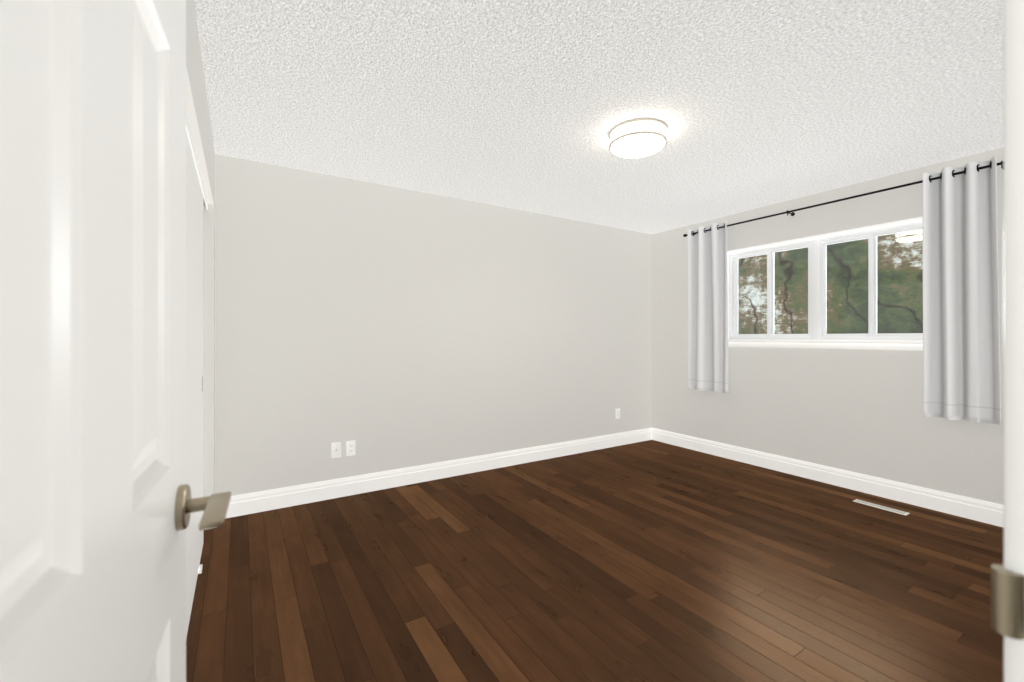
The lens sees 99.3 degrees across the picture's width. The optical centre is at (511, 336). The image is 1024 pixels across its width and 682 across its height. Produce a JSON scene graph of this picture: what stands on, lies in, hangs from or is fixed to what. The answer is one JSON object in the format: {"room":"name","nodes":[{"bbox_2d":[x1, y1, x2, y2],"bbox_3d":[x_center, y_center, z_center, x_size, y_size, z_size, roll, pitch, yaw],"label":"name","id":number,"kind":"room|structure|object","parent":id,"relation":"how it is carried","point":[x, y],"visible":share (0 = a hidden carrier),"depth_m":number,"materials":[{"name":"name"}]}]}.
{"room":"empty bedroom","nodes":[
{"label":"empty bedroom","id":0,"kind":"room"},
{"bbox_2d":[186,0,214,512],"bbox_3d":[-1.458,0.000,1.215,0.900,2.440,3.660,0,0,-32],"label":"wall","id":1,"kind":"structure","parent":0,"point":[197,113],"depth_m":2.75,"materials":[{"name":"grey paint"}]},
{"bbox_2d":[186,132,202,637],"bbox_3d":[-1.511,0.193,2.048,0.032,2.031,1.170,0,0,-32],"label":"closet door","id":2,"kind":"structure","parent":1,"relation":"in","point":[194,347],"depth_m":2.01,"materials":[{"name":"white wood"}]},
{"bbox_2d":[186,114,207,209],"bbox_3d":[-1.363,-0.823,1.776,0.086,0.042,2.264,0,0,-32],"label":"track rail","id":3,"kind":"object","parent":1,"relation":"attached to","point":[191,143],"visible":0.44,"depth_m":2.03,"materials":[{"name":"grey"}]},
{"bbox_2d":[215,154,651,495],"bbox_3d":[-0.479,0.000,3.914,5.420,2.440,0.120,0,0,-32],"label":"wall","id":4,"kind":"structure","parent":0,"point":[386,328],"depth_m":3.58,"materials":[{"name":"grey paint"}]},
{"bbox_2d":[331,442,340,457],"bbox_3d":[-1.332,0.860,3.302,0.070,0.116,0.013,0,0,-32],"label":"outlet","id":5,"kind":"object","parent":4,"relation":"attached to","point":[336,450],"visible":1,"depth_m":3.30,"materials":[{"name":"white plastic"}]},
{"bbox_2d":[346,440,355,455],"bbox_3d":[-1.243,0.860,3.360,0.070,0.116,0.008,0,0,-32],"label":"duplex electrical outlet","id":6,"kind":"object","parent":4,"relation":"attached to","point":[350,448],"visible":1,"depth_m":3.36,"materials":[{"name":"white plastic"}]},
{"bbox_2d":[225,428,652,518],"bbox_3d":[-0.151,1.150,4.031,4.300,0.140,0.030,0,0,-32],"label":"baseboard","id":7,"kind":"structure","parent":4,"relation":"attached to","point":[261,501],"depth_m":3.61,"materials":[{"name":"white wood"}]},
{"bbox_2d":[616,408,619,418],"bbox_3d":[1.188,0.860,4.880,0.070,0.116,0.008,0,0,-32],"label":"electrical outlet","id":8,"kind":"object","parent":4,"relation":"attached to","point":[617,413],"visible":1,"depth_m":4.88,"materials":[{"name":"white plastic"}]},
{"bbox_2d":[186,440,1003,681],"bbox_3d":[0.878,1.280,1.743,5.420,0.120,5.240,0,0,-32],"label":"floor","id":9,"kind":"structure","parent":0,"point":[650,561],"depth_m":2.16,"materials":[{"name":"brown wood"}]},
{"bbox_2d":[198,564,202,573],"bbox_3d":[-1.640,1.205,2.257,0.053,0.030,0.060,0,0,-32],"label":"guide","id":10,"kind":"object","parent":9,"relation":"on","point":[200,569],"visible":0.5,"depth_m":2.25,"materials":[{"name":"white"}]},
{"bbox_2d":[853,499,909,514],"bbox_3d":[2.637,1.217,3.117,0.070,0.005,0.305,0,0,-32],"label":"floor vent","id":11,"kind":"object","parent":9,"relation":"in","point":[882,507],"visible":1,"depth_m":3.10,"materials":[{"name":"white metal"}]},
{"bbox_2d":[194,0,1003,233],"bbox_3d":[0.878,-1.280,1.743,5.420,0.120,5.240,0,0,-32],"label":"ceiling","id":12,"kind":"structure","parent":0,"point":[526,105],"depth_m":2.19,"materials":[{"name":"white paint"}]},
{"bbox_2d":[609,118,666,157],"bbox_3d":[0.747,-1.162,2.593,0.332,0.116,0.332,0,0,-32],"label":"flush-mount light","id":13,"kind":"object","parent":12,"relation":"attached to","point":[639,138],"visible":1,"depth_m":2.50,"materials":[{"name":"white glass"}]},
{"bbox_2d":[652,147,1003,504],"bbox_3d":[3.056,0.000,3.163,0.220,2.440,5.140,0,0,-32],"label":"wall","id":14,"kind":"structure","parent":0,"point":[860,411],"depth_m":3.62,"materials":[{"name":"grey paint"}]},
{"bbox_2d":[727,216,922,350],"bbox_3d":[2.626,-0.384,3.791,0.215,0.963,1.670,0,0,-32],"label":"window","id":15,"kind":"structure","parent":14,"relation":"in","point":[817,288],"depth_m":3.78,"materials":[{"name":"white plastic"}]},
{"bbox_2d":[653,428,1003,527],"bbox_3d":[2.572,1.150,3.715,0.016,0.140,3.390,0,0,-32],"label":"baseboard","id":16,"kind":"structure","parent":14,"relation":"attached to","point":[987,512],"depth_m":3.46,"materials":[{"name":"white wood"}]},
{"bbox_2d":[683,155,1003,425],"bbox_3d":[2.521,-0.291,3.675,0.146,1.693,2.467,0,0,-32],"label":"curtains","id":17,"kind":"object","parent":14,"relation":"attached to","point":[961,354],"visible":1,"depth_m":2.92,"materials":[{"name":"grey fabric"}]},
{"bbox_3d":[1.397,0.000,0.912,5.420,2.440,0.120,0,0,-32],"label":"wall","id":18,"kind":"structure","parent":0,"visible":0},
{"bbox_2d":[0,0,230,681],"bbox_3d":[-0.367,0.199,0.363,0.171,2.027,0.833,0,0,-28],"label":"door","id":19,"kind":"structure","parent":18,"relation":"in","point":[98,505],"depth_m":0.36,"materials":[{"name":"white wood"}]},
{"bbox_2d":[991,0,1023,681],"bbox_3d":[0.188,0.160,0.161,0.956,2.120,0.162,0,0,-32],"label":"door frame","id":20,"kind":"structure","parent":18,"relation":"attached to","point":[1007,599],"depth_m":0.43,"materials":[{"name":"white wood"}]},
{"label":"outside","id":21,"kind":"structure","parent":0,"visible":0},
{"bbox_2d":[738,229,922,339],"bbox_3d":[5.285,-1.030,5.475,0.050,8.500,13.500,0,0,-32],"label":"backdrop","id":22,"kind":"structure","parent":21,"point":[835,309],"depth_m":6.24,"materials":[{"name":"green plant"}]}
]}

